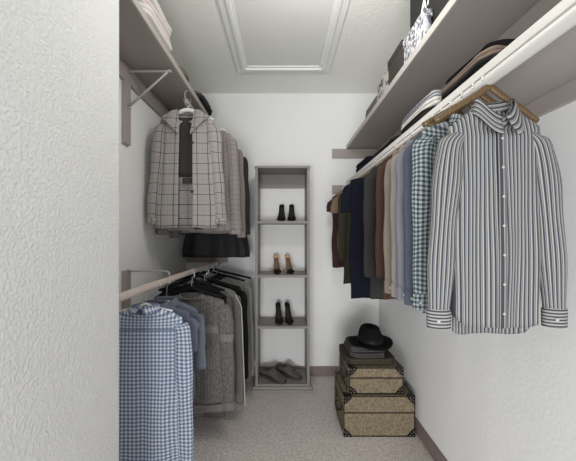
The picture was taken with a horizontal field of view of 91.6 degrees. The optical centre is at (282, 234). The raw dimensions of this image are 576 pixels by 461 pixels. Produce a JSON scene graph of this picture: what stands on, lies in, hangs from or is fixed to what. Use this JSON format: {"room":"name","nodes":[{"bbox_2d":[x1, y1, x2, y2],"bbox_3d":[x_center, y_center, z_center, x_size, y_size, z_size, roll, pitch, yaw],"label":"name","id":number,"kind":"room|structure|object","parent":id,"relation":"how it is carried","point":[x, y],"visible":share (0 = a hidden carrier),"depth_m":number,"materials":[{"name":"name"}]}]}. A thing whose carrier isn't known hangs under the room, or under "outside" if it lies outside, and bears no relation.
{"room":"walk-in closet","nodes":[
{"label":"walk-in closet","id":0,"kind":"room"},
{"bbox_2d":[0,0,118,460],"bbox_3d":[-0.823,0.000,0.350,0.434,2.740,1.400,0,0,0],"label":"wall","id":1,"kind":"structure","parent":0,"point":[59,59],"depth_m":0.76,"materials":[{"name":"paint"}]},
{"bbox_2d":[119,259,220,301],"bbox_3d":[-0.663,0.267,1.879,0.059,0.059,1.638,0,0,2],"label":"clothes rod","id":2,"kind":"object","parent":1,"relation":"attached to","point":[136,291],"visible":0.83,"depth_m":1.49,"materials":[{"name":"brown wood"}]},
{"bbox_2d":[121,283,172,311],"bbox_3d":[-0.689,0.318,1.410,0.263,0.151,0.019,0,0,0],"label":"clothes hanger","id":3,"kind":"object","parent":2,"relation":"hanging from","point":[145,303],"visible":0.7,"depth_m":1.40,"materials":[{"name":"white plastic"}]},
{"bbox_2d":[119,303,193,460],"bbox_3d":[-0.688,0.806,1.393,0.488,0.913,0.123,0,0,0],"label":"shirt","id":4,"kind":"object","parent":3,"relation":"hanging from","point":[156,423],"visible":0.64,"depth_m":1.38,"materials":[{"name":"blue fabric"}]},
{"bbox_2d":[184,270,196,287],"bbox_3d":[-0.631,0.332,1.934,0.395,0.178,0.021,0,0,0],"label":"clothes hanger","id":5,"kind":"object","parent":2,"relation":"hanging from","point":[188,285],"visible":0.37,"depth_m":1.93,"materials":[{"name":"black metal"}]},
{"bbox_2d":[155,283,227,302],"bbox_3d":[-0.631,0.607,1.925,0.505,0.529,0.074,0,0,2],"label":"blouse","id":6,"kind":"object","parent":5,"relation":"hanging from","point":[199,286],"visible":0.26,"depth_m":1.91,"materials":[{"name":"black fabric"}]},
{"bbox_2d":[159,269,224,290],"bbox_3d":[-0.640,0.322,1.960,0.466,0.158,0.021,0,0,0],"label":"clothes hanger","id":7,"kind":"object","parent":2,"relation":"hanging from","point":[190,278],"visible":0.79,"depth_m":1.95,"materials":[{"name":"black plastic"}]},
{"bbox_2d":[163,272,221,297],"bbox_3d":[-0.600,0.332,1.839,0.395,0.178,0.021,0,0,0],"label":"clothes hanger","id":8,"kind":"object","parent":2,"relation":"hanging from","point":[191,286],"visible":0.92,"depth_m":1.83,"materials":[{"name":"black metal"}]},
{"bbox_2d":[174,293,234,412],"bbox_3d":[-0.601,0.767,1.830,0.579,0.760,0.089,0,0,-3],"label":"knit sweater","id":9,"kind":"object","parent":8,"relation":"hanging from","point":[214,384],"visible":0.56,"depth_m":1.80,"materials":[{"name":"grey fabric"}]},
{"bbox_2d":[165,267,231,287],"bbox_3d":[-0.634,0.322,2.105,0.506,0.158,0.021,0,0,0],"label":"clothes hanger","id":10,"kind":"object","parent":2,"relation":"hanging from","point":[197,275],"visible":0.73,"depth_m":2.10,"materials":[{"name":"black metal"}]},
{"bbox_2d":[174,263,244,281],"bbox_3d":[-0.623,0.322,2.365,0.605,0.158,0.021,0,0,0],"label":"clothes hanger","id":11,"kind":"object","parent":2,"relation":"hanging from","point":[207,271],"visible":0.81,"depth_m":2.36,"materials":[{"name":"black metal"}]},
{"bbox_2d":[211,264,224,279],"bbox_3d":[-0.550,0.332,2.319,0.395,0.178,0.021,0,0,0],"label":"clothes hanger","id":12,"kind":"object","parent":2,"relation":"hanging from","point":[216,276],"visible":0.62,"depth_m":2.31,"materials":[{"name":"black plastic"}]},
{"bbox_2d":[194,277,251,379],"bbox_3d":[-0.549,0.773,2.310,0.581,0.833,0.074,0,0,-1],"label":"cardigan","id":13,"kind":"object","parent":12,"relation":"hanging from","point":[242,286],"visible":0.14,"depth_m":2.29,"materials":[{"name":"black fabric"}]},
{"bbox_2d":[191,262,250,278],"bbox_3d":[-0.617,0.322,2.505,0.664,0.158,0.021,0,0,0],"label":"clothes hanger","id":14,"kind":"object","parent":2,"relation":"hanging from","point":[214,268],"visible":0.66,"depth_m":2.50,"materials":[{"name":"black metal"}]},
{"bbox_3d":[-0.665,0.334,1.600,0.263,0.183,0.019,0,0,0],"label":"clothes hanger","id":15,"kind":"object","parent":2,"relation":"hanging from","visible":0},
{"bbox_2d":[154,296,206,402],"bbox_3d":[-0.664,0.668,1.583,0.464,0.623,0.123,0,0,0],"label":"shirt","id":16,"kind":"object","parent":15,"relation":"hanging from","point":[199,357],"visible":0.23,"depth_m":1.57,"materials":[{"name":"blue fabric"}]},
{"bbox_3d":[-0.559,0.339,1.986,0.304,0.193,0.021,0,0,0],"label":"clothes hanger","id":17,"kind":"object","parent":2,"relation":"hanging from","visible":0},
{"bbox_2d":[193,290,225,418],"bbox_3d":[-0.559,0.840,1.976,0.312,0.885,0.058,0,0,0],"label":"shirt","id":18,"kind":"object","parent":17,"relation":"hanging from","point":[216,415],"visible":0.05,"depth_m":1.96,"materials":[{"name":"grey fabric"}]},
{"bbox_2d":[119,78,185,311],"bbox_3d":[-0.990,0.000,1.859,0.100,2.740,1.718,0,0,0],"label":"wall","id":19,"kind":"structure","parent":0,"point":[141,248],"depth_m":1.83,"materials":[{"name":"paint"}]},
{"bbox_2d":[121,270,169,309],"bbox_3d":[-0.804,0.346,1.660,0.272,0.268,0.064,0,0,0],"label":"rod bracket","id":20,"kind":"object","parent":19,"relation":"attached to","point":[126,274],"visible":0.69,"depth_m":1.64,"materials":[{"name":"grey metal"}]},
{"bbox_2d":[121,63,171,145],"bbox_3d":[-0.800,-0.767,1.660,0.280,0.465,0.064,0,0,0],"label":"shelf bracket","id":21,"kind":"object","parent":19,"relation":"attached to","point":[126,104],"visible":0.97,"depth_m":1.65,"materials":[{"name":"grey metal"}]},
{"bbox_2d":[119,0,224,131],"bbox_3d":[-0.750,-0.968,1.889,0.380,0.136,1.658,0,0,0],"label":"wall shelf","id":22,"kind":"object","parent":19,"relation":"attached to","point":[141,47],"visible":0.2,"depth_m":1.61,"materials":[{"name":"beige paint"}]},
{"bbox_2d":[138,1,171,51],"bbox_3d":[-0.765,-1.059,1.445,0.288,0.044,0.357,0,0,0],"label":"sweater","id":23,"kind":"object","parent":22,"relation":"on","point":[148,10],"visible":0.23,"depth_m":1.39,"materials":[{"name":"white fabric"}]},
{"bbox_2d":[138,0,169,40],"bbox_3d":[-0.770,-1.104,1.442,0.289,0.052,0.355,0,0,0],"label":"sweater","id":24,"kind":"object","parent":23,"relation":"on","point":[148,2],"visible":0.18,"depth_m":1.43,"materials":[{"name":"white fabric"}]},
{"bbox_2d":[150,0,171,35],"bbox_3d":[-0.768,-1.154,1.448,0.296,0.054,0.363,0,0,0],"label":"sweater","id":25,"kind":"object","parent":24,"relation":"on","point":[155,3],"visible":0.16,"depth_m":1.44,"materials":[{"name":"white fabric"}]},
{"bbox_2d":[179,66,189,81],"bbox_3d":[-0.762,-1.055,1.862,0.263,0.038,0.167,0,0,0],"label":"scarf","id":26,"kind":"object","parent":22,"relation":"on","point":[183,70],"visible":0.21,"depth_m":1.81,"materials":[{"name":"beige fabric"}]},
{"bbox_2d":[195,93,211,115],"bbox_3d":[-0.749,-1.052,2.272,0.293,0.031,0.356,0,0,0],"label":"sweater","id":27,"kind":"object","parent":22,"relation":"on","point":[203,101],"visible":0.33,"depth_m":2.23,"materials":[{"name":"grey fabric"}]},
{"bbox_2d":[194,90,210,107],"bbox_3d":[-0.750,-1.078,2.272,0.281,0.025,0.344,0,0,0],"label":"sweater","id":28,"kind":"object","parent":27,"relation":"on","point":[195,91],"visible":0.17,"depth_m":2.16,"materials":[{"name":"black fabric"}]},
{"bbox_3d":[-0.658,-0.938,1.930,0.045,0.123,0.008,0,0,0],"label":"hook","id":29,"kind":"object","parent":22,"relation":"attached to","visible":0},
{"bbox_2d":[183,98,193,108],"bbox_3d":[-0.655,-0.900,2.289,0.050,0.050,0.815,0,0,0],"label":"clothes rod","id":30,"kind":"object","parent":29,"relation":"hanging from","point":[185,100],"visible":0.12,"depth_m":1.90,"materials":[{"name":"beige paint"}]},
{"bbox_2d":[179,98,213,119],"bbox_3d":[-0.643,-0.849,1.887,0.344,0.144,0.035,0,0,0],"label":"clothes hanger","id":31,"kind":"object","parent":30,"relation":"hanging from","point":[184,110],"visible":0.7,"depth_m":1.88,"materials":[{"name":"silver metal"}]},
{"bbox_2d":[146,109,226,228],"bbox_3d":[-0.643,-0.439,1.875,0.541,0.796,0.112,0,0,0],"label":"jacket","id":32,"kind":"object","parent":31,"relation":"hanging from","point":[186,188],"visible":1,"depth_m":1.85,"materials":[{"name":"fabric"}]},
{"bbox_3d":[-0.635,-0.844,2.071,0.424,0.155,0.019,0,0,0],"label":"clothes hanger","id":33,"kind":"object","parent":30,"relation":"hanging from","visible":0},
{"bbox_2d":[156,132,241,234],"bbox_3d":[-0.615,-0.403,2.057,0.621,0.806,0.111,0,0,0],"label":"jacket","id":34,"kind":"object","parent":33,"relation":"hanging from","point":[230,161],"visible":0.26,"depth_m":2.03,"materials":[{"name":"pink fabric"}]},
{"bbox_2d":[186,93,378,365],"bbox_3d":[-0.005,0.000,2.768,2.070,2.740,0.100,0,0,0],"label":"wall","id":35,"kind":"structure","parent":0,"point":[269,129],"depth_m":2.72,"materials":[{"name":"paint"}]},
{"bbox_2d":[187,257,227,261],"bbox_3d":[-0.730,0.233,2.708,0.390,0.071,0.020,0,0,0],"label":"cleat","id":36,"kind":"object","parent":35,"relation":"attached to","point":[189,259],"visible":0.56,"depth_m":2.70,"materials":[{"name":"beige paint"}]},
{"bbox_2d":[254,366,338,375],"bbox_3d":[0.002,1.323,2.711,1.856,0.093,0.014,0,0,0],"label":"baseboard","id":37,"kind":"structure","parent":35,"relation":"attached to","point":[314,370],"depth_m":2.71,"materials":[{"name":"paint"}]},
{"bbox_2d":[157,0,409,92],"bbox_3d":[-0.005,-1.420,1.234,2.070,0.100,3.168,0,0,0],"label":"ceiling","id":38,"kind":"structure","parent":0,"point":[372,30],"depth_m":2.08,"materials":[{"name":"paint"}]},
{"bbox_2d":[218,0,349,72],"bbox_3d":[0.005,-1.358,1.690,0.770,0.024,1.340,0,0,0],"label":"attic hatch","id":39,"kind":"object","parent":38,"relation":"attached to","point":[278,36],"visible":1,"depth_m":1.89,"materials":[{"name":"white paint"}]},
{"bbox_2d":[193,376,433,460],"bbox_3d":[-0.005,1.420,1.234,2.070,0.100,3.168,0,0,0],"label":"floor","id":40,"kind":"structure","parent":0,"point":[270,427],"depth_m":1.90,"materials":[{"name":"carpet"}]},
{"bbox_2d":[252,166,312,393],"bbox_3d":[-0.005,0.388,2.562,0.524,1.965,0.313,0,0,0],"label":"shelving unit","id":41,"kind":"object","parent":40,"relation":"on","point":[265,176],"visible":0.94,"depth_m":2.46,"materials":[{"name":"paint"}]},
{"bbox_2d":[260,366,286,383],"bbox_3d":[-0.090,1.250,2.525,0.270,0.101,0.105,0,0,36],"label":"shoe","id":42,"kind":"object","parent":41,"relation":"on","point":[272,374],"visible":1,"depth_m":2.50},
{"bbox_2d":[273,254,280,273],"bbox_3d":[-0.058,0.269,2.541,0.078,0.166,0.175,0,0,-8],"label":"shoe","id":43,"kind":"object","parent":41,"relation":"on","point":[276,267],"visible":1,"depth_m":2.54,"materials":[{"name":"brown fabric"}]},
{"bbox_2d":[275,302,283,324],"bbox_3d":[-0.038,0.714,2.542,0.078,0.166,0.173,0,0,-8],"label":"shoe","id":44,"kind":"object","parent":41,"relation":"on","point":[279,320],"visible":1,"depth_m":2.54,"materials":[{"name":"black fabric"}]},
{"bbox_2d":[277,204,285,220],"bbox_3d":[-0.013,-0.200,2.542,0.078,0.166,0.173,0,0,1],"label":"shoe","id":45,"kind":"object","parent":41,"relation":"on","point":[281,216],"visible":0.98,"depth_m":2.54,"materials":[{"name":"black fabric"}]},
{"bbox_2d":[276,363,301,379],"bbox_3d":[0.050,1.250,2.590,0.270,0.101,0.105,0,0,36],"label":"shoe","id":46,"kind":"object","parent":41,"relation":"on","point":[287,370],"visible":0.98,"depth_m":2.56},
{"bbox_2d":[285,302,293,324],"bbox_3d":[0.050,0.714,2.542,0.078,0.166,0.173,0,0,-13],"label":"shoe","id":47,"kind":"object","parent":41,"relation":"on","point":[289,320],"visible":1,"depth_m":2.54,"materials":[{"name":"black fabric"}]},
{"bbox_2d":[285,254,293,273],"bbox_3d":[0.053,0.269,2.541,0.078,0.166,0.175,0,0,-13],"label":"shoe","id":48,"kind":"object","parent":41,"relation":"on","point":[288,269],"visible":1,"depth_m":2.54,"materials":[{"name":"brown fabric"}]},
{"bbox_2d":[287,204,295,220],"bbox_3d":[0.079,-0.200,2.542,0.078,0.166,0.173,0,0,1],"label":"shoe","id":49,"kind":"object","parent":41,"relation":"on","point":[291,216],"visible":0.98,"depth_m":2.54,"materials":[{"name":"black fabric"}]},
{"bbox_2d":[334,371,414,436],"bbox_3d":[0.640,1.231,2.065,0.511,0.276,0.348,0,0,0],"label":"suitcase","id":50,"kind":"object","parent":40,"relation":"on","point":[359,415],"visible":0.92,"depth_m":1.90,"materials":[{"name":"fabric"}]},
{"bbox_2d":[339,351,403,393],"bbox_3d":[0.626,1.001,2.081,0.398,0.181,0.343,0,0,0],"label":"suitcase","id":51,"kind":"object","parent":50,"relation":"on","point":[359,378],"visible":0.82,"depth_m":1.92,"materials":[{"name":"fabric"}]},
{"bbox_2d":[339,343,393,364],"bbox_3d":[0.617,0.887,2.093,0.364,0.043,0.292,0,0,0],"label":"folded blanket","id":52,"kind":"object","parent":51,"relation":"on","point":[388,359],"visible":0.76,"depth_m":1.96,"materials":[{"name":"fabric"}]},
{"bbox_2d":[343,341,384,357],"bbox_3d":[0.605,0.849,2.088,0.268,0.037,0.257,0,0,0],"label":"sweater","id":53,"kind":"object","parent":52,"relation":"on","point":[353,354],"visible":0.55,"depth_m":1.97,"materials":[{"name":"grey fabric"}]},
{"bbox_2d":[345,336,382,351],"bbox_3d":[0.604,0.814,2.091,0.254,0.037,0.245,0,0,0],"label":"sweater","id":54,"kind":"object","parent":53,"relation":"on","point":[354,348],"visible":0.44,"depth_m":1.98,"materials":[{"name":"fabric"}]},
{"bbox_2d":[348,323,392,350],"bbox_3d":[0.645,0.738,2.070,0.320,0.124,0.302,0,0,-14],"label":"hat","id":55,"kind":"object","parent":54,"relation":"on","point":[369,336],"visible":1,"depth_m":2.00,"materials":[{"name":"black fabric"}]},
{"bbox_2d":[379,101,575,460],"bbox_3d":[0.980,0.000,1.184,0.100,2.740,3.068,0,0,0],"label":"wall","id":56,"kind":"structure","parent":0,"point":[479,396],"depth_m":1.19,"materials":[{"name":"paint"}]},
{"bbox_2d":[415,416,447,460],"bbox_3d":[0.923,1.323,1.177,0.014,0.093,3.054,0,0,0],"label":"baseboard","id":57,"kind":"structure","parent":56,"relation":"attached to","point":[434,451],"depth_m":1.76,"materials":[{"name":"paint"}]},
{"bbox_2d":[332,0,561,157],"bbox_3d":[0.703,-0.801,1.259,0.455,0.126,2.918,0,0,0],"label":"wall shelf","id":58,"kind":"object","parent":56,"relation":"attached to","point":[462,28],"visible":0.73,"depth_m":1.28,"materials":[{"name":"beige paint"}]},
{"bbox_2d":[365,96,376,117],"bbox_3d":[0.715,-0.906,2.030,0.186,0.085,0.272,0,0,0],"label":"fabric bin","id":59,"kind":"object","parent":58,"relation":"on","point":[374,102],"visible":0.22,"depth_m":1.98,"materials":[{"name":"grey fabric"}]},
{"bbox_2d":[377,68,387,101],"bbox_3d":[0.720,-0.927,1.750,0.208,0.126,0.198,0,0,0],"label":"floral box","id":60,"kind":"object","parent":58,"relation":"on","point":[382,85],"visible":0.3,"depth_m":1.74,"materials":[{"name":"white cardboard"}]},
{"bbox_2d":[388,39,404,85],"bbox_3d":[0.724,-0.937,1.546,0.221,0.146,0.196,0,0,0],"label":"storage box","id":61,"kind":"object","parent":58,"relation":"on","point":[395,63],"visible":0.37,"depth_m":1.52,"materials":[{"name":"grey cardboard"}]},
{"bbox_2d":[403,8,432,63],"bbox_3d":[0.632,-0.925,1.326,0.039,0.122,0.216,0,0,0],"label":"patterned box","id":62,"kind":"object","parent":58,"relation":"on","point":[422,24],"visible":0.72,"depth_m":1.28,"materials":[{"name":"white cardboard"}]},
{"bbox_2d":[410,0,448,29],"bbox_3d":[0.766,-1.064,1.149,0.233,0.400,0.604,0,0,0],"label":"bag","id":63,"kind":"object","parent":58,"relation":"on","point":[416,6],"visible":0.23,"depth_m":1.29,"materials":[{"name":"black paper"}]},
{"bbox_2d":[332,0,575,193],"bbox_3d":[0.703,-0.455,1.259,0.455,0.116,2.918,0,0,0],"label":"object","id":64,"kind":"object","parent":56,"relation":"attached to","point":[545,82],"visible":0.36,"depth_m":0.87,"materials":[{"name":"beige paint"}]},
{"bbox_2d":[356,156,373,172],"bbox_3d":[0.729,-0.552,2.246,0.238,0.078,0.306,0,0,0],"label":"sweater","id":65,"kind":"object","parent":64,"relation":"on","point":[367,159],"visible":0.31,"depth_m":2.16,"materials":[{"name":"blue fabric"}]},
{"bbox_2d":[373,135,400,158],"bbox_3d":[0.738,-0.536,1.770,0.240,0.045,0.429,0,0,0],"label":"sweater","id":66,"kind":"object","parent":64,"relation":"on","point":[393,139],"visible":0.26,"depth_m":1.68,"materials":[{"name":"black fabric"}]},
{"bbox_2d":[401,105,436,133],"bbox_3d":[0.727,-0.530,1.332,0.243,0.033,0.348,0,0,0],"label":"shirt","id":67,"kind":"object","parent":64,"relation":"on","point":[424,112],"visible":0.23,"depth_m":1.26,"materials":[{"name":"black fabric"}]},
{"bbox_2d":[401,96,441,130],"bbox_3d":[0.735,-0.563,1.331,0.235,0.037,0.340,0,0,0],"label":"shirt","id":68,"kind":"object","parent":67,"relation":"on","point":[435,100],"visible":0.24,"depth_m":1.21,"materials":[{"name":"beige fabric"}]},
{"bbox_2d":[402,89,441,124],"bbox_3d":[0.734,-0.594,1.330,0.230,0.029,0.336,0,0,0],"label":"shirt","id":69,"kind":"object","parent":68,"relation":"on","point":[437,92],"visible":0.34,"depth_m":1.25,"materials":[{"name":"white fabric"}]},
{"bbox_2d":[342,5,575,189],"bbox_3d":[0.592,-0.444,1.248,0.053,0.053,2.897,0,0,0],"label":"clothes rod","id":70,"kind":"object","parent":64,"relation":"attached to","point":[567,20],"visible":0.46,"depth_m":0.69,"materials":[{"name":"metal"}]},
{"bbox_2d":[359,160,376,177],"bbox_3d":[0.592,-0.402,1.749,0.249,0.127,0.022,0,0,0],"label":"clothes hanger","id":71,"kind":"object","parent":70,"relation":"hanging from","point":[368,172],"visible":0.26,"depth_m":1.75,"materials":[{"name":"brown wood"}]},
{"bbox_2d":[340,177,369,298],"bbox_3d":[0.591,0.014,1.740,0.478,0.769,0.062,0,0,3],"label":"shirt","id":72,"kind":"object","parent":71,"relation":"hanging from","point":[352,197],"visible":0.32,"depth_m":1.73,"materials":[{"name":"blue fabric"}]},
{"bbox_2d":[418,98,464,133],"bbox_3d":[0.592,-0.402,0.964,0.249,0.127,0.022,0,0,0],"label":"clothes hanger","id":73,"kind":"object","parent":70,"relation":"hanging from","point":[460,112],"visible":0.16,"depth_m":0.96,"materials":[{"name":"brown wood"}]},
{"bbox_2d":[403,121,447,304],"bbox_3d":[0.592,-0.057,0.948,0.374,0.659,0.111,0,0,0],"label":"shirt","id":74,"kind":"object","parent":73,"relation":"hanging from","point":[407,158],"visible":0.07,"depth_m":0.93,"materials":[{"name":"fabric"}]},
{"bbox_2d":[427,89,472,126],"bbox_3d":[0.592,-0.402,0.904,0.249,0.127,0.022,0,0,0],"label":"clothes hanger","id":75,"kind":"object","parent":70,"relation":"hanging from","point":[470,104],"visible":0.36,"depth_m":0.90,"materials":[{"name":"brown wood"}]},
{"bbox_2d":[411,113,462,313],"bbox_3d":[0.593,-0.057,0.888,0.374,0.659,0.111,0,0,0],"label":"shirt","id":76,"kind":"object","parent":75,"relation":"hanging from","point":[424,148],"visible":0.2,"depth_m":0.87,"materials":[{"name":"teal fabric"}]},
{"bbox_2d":[422,80,497,126],"bbox_3d":[0.592,-0.396,0.850,0.338,0.140,0.022,0,0,-1],"label":"clothes hanger","id":77,"kind":"object","parent":70,"relation":"hanging from","point":[485,97],"visible":0.27,"depth_m":0.84,"materials":[{"name":"brown wood"}]},
{"bbox_2d":[433,72,539,122],"bbox_3d":[0.592,-0.395,0.809,0.309,0.142,0.022,0,0,0],"label":"clothes hanger","id":78,"kind":"object","parent":70,"relation":"hanging from","point":[495,90],"visible":0.84,"depth_m":0.80,"materials":[{"name":"brown wood"}]},
{"bbox_2d":[426,98,567,334],"bbox_3d":[0.602,-0.047,0.793,0.401,0.683,0.113,0,0,0],"label":"striped shirt","id":79,"kind":"object","parent":78,"relation":"hanging from","point":[497,239],"visible":1,"depth_m":0.78,"materials":[{"name":"white fabric"}]},
{"bbox_3d":[0.592,-0.402,2.529,0.249,0.127,0.022,0,0,0],"label":"clothes hanger","id":80,"kind":"object","parent":70,"relation":"hanging from","visible":0},
{"bbox_2d":[326,195,343,267],"bbox_3d":[0.593,-0.044,2.513,0.410,0.684,0.111,0,0,0],"label":"shirt","id":81,"kind":"object","parent":80,"relation":"hanging from","point":[336,263],"visible":0.23,"depth_m":2.50,"materials":[{"name":"brown fabric"}]},
{"bbox_3d":[0.592,-0.402,1.254,0.249,0.127,0.022,0,0,0],"label":"clothes hanger","id":82,"kind":"object","parent":70,"relation":"hanging from","visible":0},
{"bbox_2d":[375,156,396,299],"bbox_3d":[0.591,-0.042,1.245,0.376,0.659,0.062,0,0,-3],"label":"sweater","id":83,"kind":"object","parent":82,"relation":"hanging from","point":[380,201],"visible":0.11,"depth_m":1.22,"materials":[{"name":"brown fabric"}]},
{"bbox_3d":[0.592,-0.402,1.439,0.249,0.127,0.022,0,0,0],"label":"clothes hanger","id":84,"kind":"object","parent":70,"relation":"hanging from","visible":0},
{"bbox_2d":[363,165,382,298],"bbox_3d":[0.592,-0.021,1.430,0.372,0.699,0.062,0,0,-3],"label":"sweater","id":85,"kind":"object","parent":84,"relation":"hanging from","point":[369,202],"visible":0.27,"depth_m":1.41,"materials":[{"name":"grey fabric"}]},
{"bbox_2d":[441,53,498,100],"bbox_3d":[0.741,-0.535,0.991,0.251,0.043,0.290,0,0,0],"label":"trousers","id":86,"kind":"object","parent":64,"relation":"on","point":[484,61],"visible":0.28,"depth_m":0.93,"materials":[{"name":"black fabric"}]},
{"bbox_2d":[441,45,506,94],"bbox_3d":[0.741,-0.568,0.990,0.240,0.027,0.280,0,0,0],"label":"trousers","id":87,"kind":"object","parent":86,"relation":"on","point":[494,49],"visible":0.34,"depth_m":0.91,"materials":[{"name":"fabric"}]},
{"bbox_2d":[445,39,514,84],"bbox_3d":[0.741,-0.592,0.987,0.227,0.025,0.264,0,0,0],"label":"trousers","id":88,"kind":"object","parent":87,"relation":"on","point":[505,42],"visible":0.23,"depth_m":0.88,"materials":[{"name":"black fabric"}]},
{"bbox_3d":[-0.562,0.332,2.039,0.395,0.178,0.021,0,0,0],"label":"clothes hanger","id":89,"kind":"object","parent":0,"visible":0},
{"bbox_2d":[198,283,245,405],"bbox_3d":[-0.555,0.792,2.030,0.574,0.869,0.074,0,0,-1],"label":"cardigan","id":90,"kind":"object","parent":89,"relation":"hanging from","point":[234,300],"visible":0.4,"depth_m":2.01,"materials":[{"name":"grey fabric"}]},
{"bbox_3d":[-0.550,0.332,2.439,0.395,0.178,0.021,0,0,0],"label":"clothes hanger","id":91,"kind":"object","parent":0,"visible":0},
{"bbox_2d":[193,275,253,375],"bbox_3d":[-0.548,0.788,2.430,0.601,0.863,0.074,0,0,-2],"label":"cardigan","id":92,"kind":"object","parent":91,"relation":"hanging from","point":[247,286],"visible":0.06,"depth_m":2.41,"materials":[{"name":"grey fabric"}]},
{"bbox_3d":[0.592,-0.402,2.089,0.249,0.127,0.022,0,0,0],"label":"clothes hanger","id":93,"kind":"object","parent":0,"visible":0},
{"bbox_2d":[338,193,350,283],"bbox_3d":[0.591,-0.001,2.080,0.374,0.739,0.062,0,0,-3],"label":"jumper","id":94,"kind":"object","parent":93,"relation":"hanging from","point":[344,219],"visible":0.22,"depth_m":2.06,"materials":[{"name":"green fabric"}]},
{"bbox_3d":[0.592,-0.402,2.289,0.249,0.127,0.022,0,0,0],"label":"clothes hanger","id":95,"kind":"object","parent":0,"visible":0},
{"bbox_2d":[330,192,341,245],"bbox_3d":[0.593,-0.117,2.280,0.424,0.509,0.062,0,0,3],"label":"jumper","id":96,"kind":"object","parent":95,"relation":"hanging from","point":[334,205],"visible":0.15,"depth_m":2.27,"materials":[{"name":"beige fabric"}]},
{"bbox_3d":[-0.565,0.332,2.199,0.395,0.178,0.021,0,0,0],"label":"clothes hanger","id":97,"kind":"object","parent":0,"visible":0},
{"bbox_2d":[193,280,248,378],"bbox_3d":[-0.565,0.739,2.190,0.596,0.763,0.074,0,0,-2],"label":"jumper","id":98,"kind":"object","parent":97,"relation":"hanging from","point":[237,289],"visible":0.13,"depth_m":2.17,"materials":[{"name":"black fabric"}]},
{"bbox_3d":[-0.604,-0.833,2.369,0.405,0.177,0.021,0,0,0],"label":"clothes hanger","id":99,"kind":"object","parent":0,"visible":0},
{"bbox_2d":[180,157,249,234],"bbox_3d":[-0.570,-0.356,2.359,0.587,0.718,0.075,0,0,-1],"label":"jumper","id":100,"kind":"object","parent":99,"relation":"hanging from","point":[247,194],"visible":0.07,"depth_m":2.33,"materials":[{"name":"grey fabric"}]},
{"bbox_3d":[0.592,-0.402,1.024,0.249,0.127,0.022,0,0,0],"label":"clothes hanger","id":101,"kind":"object","parent":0,"visible":0},
{"bbox_2d":[396,139,412,306],"bbox_3d":[0.591,-0.058,1.008,0.376,0.657,0.111,0,0,0],"label":"shirt","id":102,"kind":"object","parent":101,"relation":"hanging from","point":[399,163],"visible":0.05,"depth_m":0.99,"materials":[{"name":"grey fabric"}]},
{"bbox_3d":[0.592,-0.402,1.079,0.249,0.127,0.022,0,0,0],"label":"clothes hanger","id":103,"kind":"object","parent":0,"visible":0},
{"bbox_2d":[390,144,405,297],"bbox_3d":[0.592,-0.057,1.063,0.374,0.658,0.111,0,0,0],"label":"shirt","id":104,"kind":"object","parent":103,"relation":"hanging from","point":[393,197],"visible":0.06,"depth_m":1.05,"materials":[{"name":"grey fabric"}]},
{"bbox_3d":[0.592,-0.402,1.149,0.249,0.127,0.022,0,0,0],"label":"clothes hanger","id":105,"kind":"object","parent":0,"visible":0},
{"bbox_2d":[383,149,399,297],"bbox_3d":[0.591,-0.057,1.133,0.376,0.659,0.111,0,0,0],"label":"shirt","id":106,"kind":"object","parent":105,"relation":"hanging from","point":[387,176],"visible":0.07,"depth_m":1.12,"materials":[{"name":"beige fabric"}]},
{"bbox_3d":[-0.679,0.334,1.510,0.263,0.183,0.019,0,0,0],"label":"clothes hanger","id":107,"kind":"object","parent":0,"visible":0},
{"bbox_2d":[144,300,199,351],"bbox_3d":[-0.678,0.667,1.493,0.462,0.621,0.123,0,0,0],"label":"shirt","id":108,"kind":"object","parent":107,"relation":"hanging from","point":[194,324],"visible":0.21,"depth_m":1.49,"materials":[{"name":"blue fabric"}]},
{"bbox_3d":[-0.616,-0.833,2.229,0.405,0.177,0.021,0,0,0],"label":"clothes hanger","id":109,"kind":"object","parent":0,"visible":0},
{"bbox_2d":[170,149,245,237],"bbox_3d":[-0.589,-0.363,2.213,0.591,0.775,0.123,0,0,0],"label":"shirt","id":110,"kind":"object","parent":109,"relation":"hanging from","point":[240,154],"visible":0.18,"depth_m":2.19,"materials":[{"name":"grey fabric"}]},
{"bbox_3d":[-0.605,-0.853,2.510,0.304,0.137,0.021,0,0,0],"label":"clothes hanger","id":111,"kind":"object","parent":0,"visible":0},
{"bbox_2d":[182,233,249,257],"bbox_3d":[-0.595,-0.314,2.500,0.594,1.027,0.190,0,0,0],"label":"dress","id":112,"kind":"object","parent":111,"relation":"hanging from","point":[196,245],"visible":0.15,"depth_m":2.44,"materials":[{"name":"black fabric"}]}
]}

